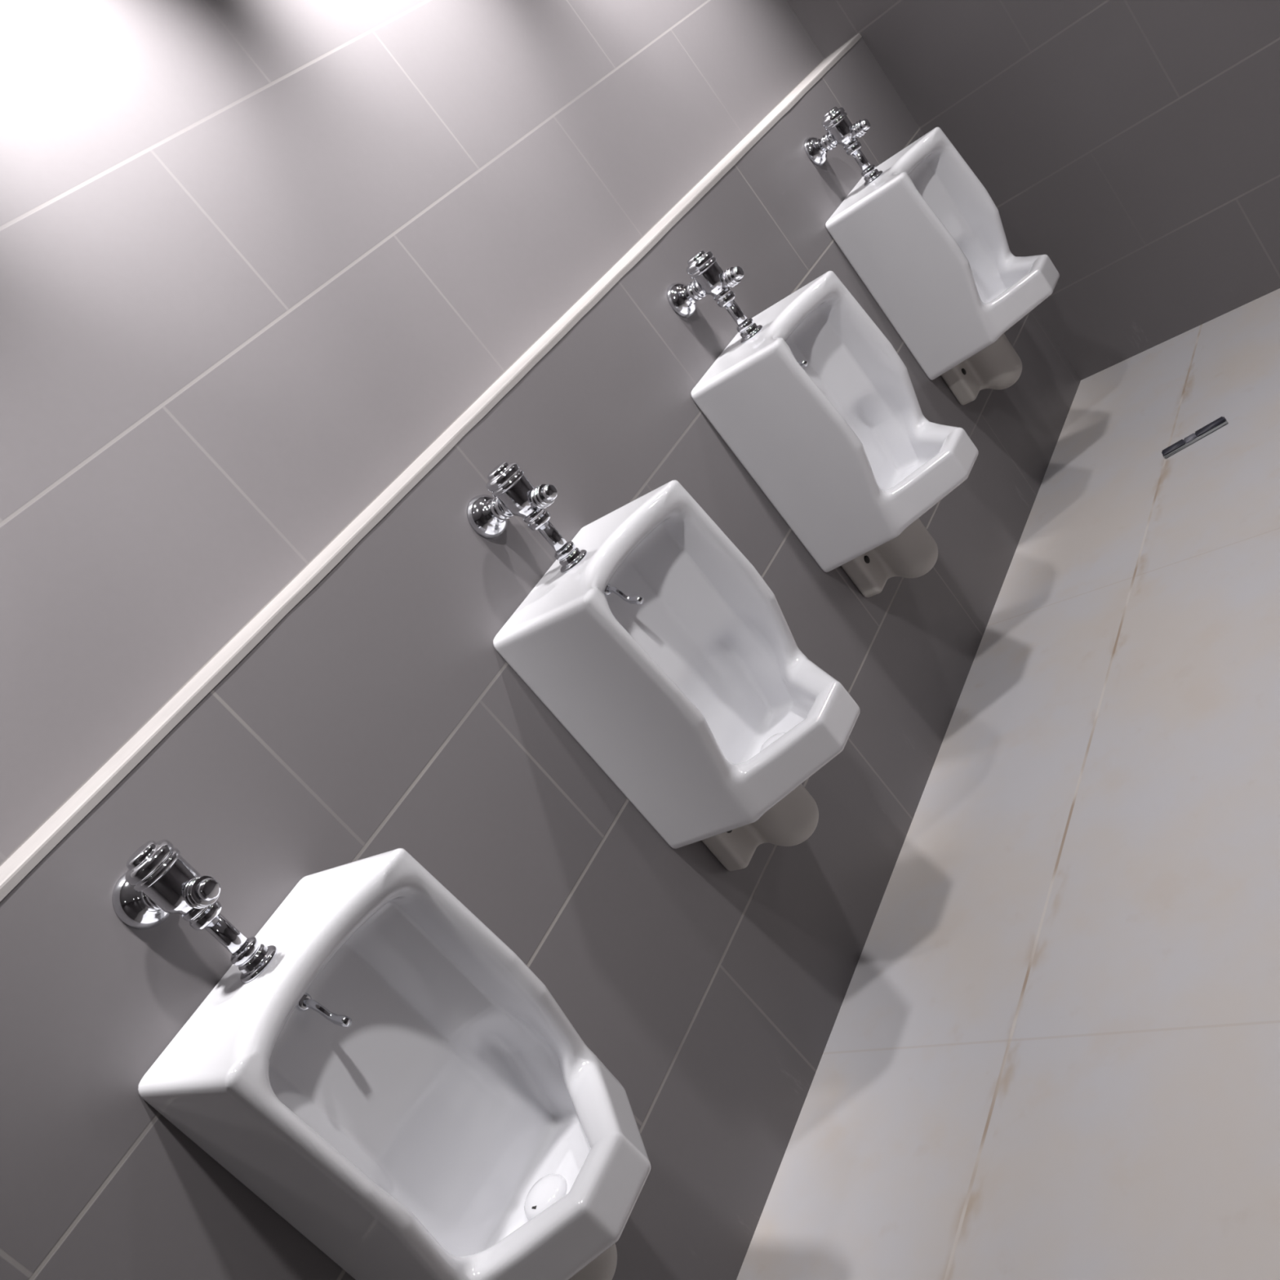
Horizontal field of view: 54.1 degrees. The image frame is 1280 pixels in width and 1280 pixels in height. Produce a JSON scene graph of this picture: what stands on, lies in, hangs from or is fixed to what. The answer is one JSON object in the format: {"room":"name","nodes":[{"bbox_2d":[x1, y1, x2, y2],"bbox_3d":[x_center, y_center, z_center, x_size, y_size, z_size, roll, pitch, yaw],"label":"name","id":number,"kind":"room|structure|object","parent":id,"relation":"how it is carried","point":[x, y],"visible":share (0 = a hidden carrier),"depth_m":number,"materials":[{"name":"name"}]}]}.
{"room":"public restroom","nodes":[
{"label":"public restroom","id":0,"kind":"room"},
{"bbox_2d":[0,0,1080,1279],"bbox_3d":[-0.625,0.002,1.742,0.270,2.460,5.300,-23,24,43],"label":"wall","id":1,"kind":"structure","parent":0,"point":[258,258],"depth_m":1.94,"materials":[{"name":"grey tile"}]},
{"bbox_2d":[111,839,277,983],"bbox_3d":[-0.505,0.308,1.425,0.155,0.192,0.073,-23,24,43],"label":"valve","id":2,"kind":"object","parent":1,"relation":"attached to","point":[158,882],"visible":1,"depth_m":1.40,"materials":[{"name":"silver metal"}]},
{"bbox_2d":[137,848,650,1279],"bbox_3d":[-0.196,0.584,1.488,0.328,0.630,0.329,-23,24,43],"label":"urinal","id":3,"kind":"object","parent":1,"relation":"attached to","point":[397,1084],"visible":1,"depth_m":1.47,"materials":[{"name":"white ceramic"}]},
{"bbox_2d":[0,33,862,901],"bbox_3d":[-0.547,0.013,1.702,0.120,0.014,5.300,-23,24,43],"label":"trim","id":4,"kind":"structure","parent":1,"relation":"attached to","point":[12,871],"depth_m":1.82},
{"bbox_2d":[466,461,587,573],"bbox_3d":[-0.170,-0.189,1.955,0.155,0.192,0.073,-23,24,43],"label":"valve","id":5,"kind":"object","parent":1,"relation":"attached to","point":[513,494],"visible":1,"depth_m":1.93,"materials":[{"name":"silver metal"}]},
{"bbox_2d":[493,480,860,871],"bbox_3d":[0.139,0.087,2.018,0.328,0.630,0.329,-23,24,43],"label":"urinal","id":6,"kind":"object","parent":1,"relation":"attached to","point":[664,653],"visible":1,"depth_m":1.98,"materials":[{"name":"white ceramic"}]},
{"bbox_2d":[666,249,762,343],"bbox_3d":[0.156,-0.673,2.471,0.155,0.192,0.073,-23,24,43],"label":"valve","id":7,"kind":"object","parent":1,"relation":"attached to","point":[709,278],"visible":1,"depth_m":2.45,"materials":[{"name":"silver metal"}]},
{"bbox_2d":[690,271,978,597],"bbox_3d":[0.465,-0.397,2.534,0.328,0.630,0.329,-23,24,43],"label":"urinal","id":8,"kind":"object","parent":1,"relation":"attached to","point":[820,408],"visible":0.99,"depth_m":2.48,"materials":[{"name":"white ceramic"}]},
{"bbox_2d":[804,106,883,186],"bbox_3d":[0.499,-1.182,3.015,0.155,0.192,0.073,-23,24,43],"label":"valve","id":9,"kind":"object","parent":1,"relation":"attached to","point":[841,131],"visible":1,"depth_m":3.00,"materials":[{"name":"silver metal"}]},
{"bbox_2d":[825,127,1059,404],"bbox_3d":[0.809,-0.906,3.078,0.328,0.630,0.329,-23,24,43],"label":"urinal","id":10,"kind":"object","parent":1,"relation":"attached to","point":[926,239],"visible":0.99,"depth_m":3.02,"materials":[{"name":"white ceramic"}]},
{"bbox_2d":[736,288,1279,1279],"bbox_3d":[1.232,0.490,1.027,3.470,0.100,5.500,-23,24,43],"label":"floor","id":11,"kind":"structure","parent":0,"point":[1051,1051],"depth_m":2.05,"materials":[{"name":"tile"}]},
{"bbox_2d":[1161,416,1227,458],"bbox_3d":[1.335,-0.488,3.020,0.158,0.012,0.032,-32,19,25],"label":"strip","id":12,"kind":"object","parent":11,"relation":"on","point":[1221,421],"visible":1,"depth_m":3.01,"materials":[{"name":"silver metal"}]},
{"bbox_2d":[786,0,1279,380],"bbox_3d":[1.578,-2.123,2.433,3.470,2.460,0.100,-23,24,43],"label":"wall","id":13,"kind":"structure","parent":0,"point":[1131,145],"depth_m":3.34,"materials":[{"name":"grey tile"}]}
]}

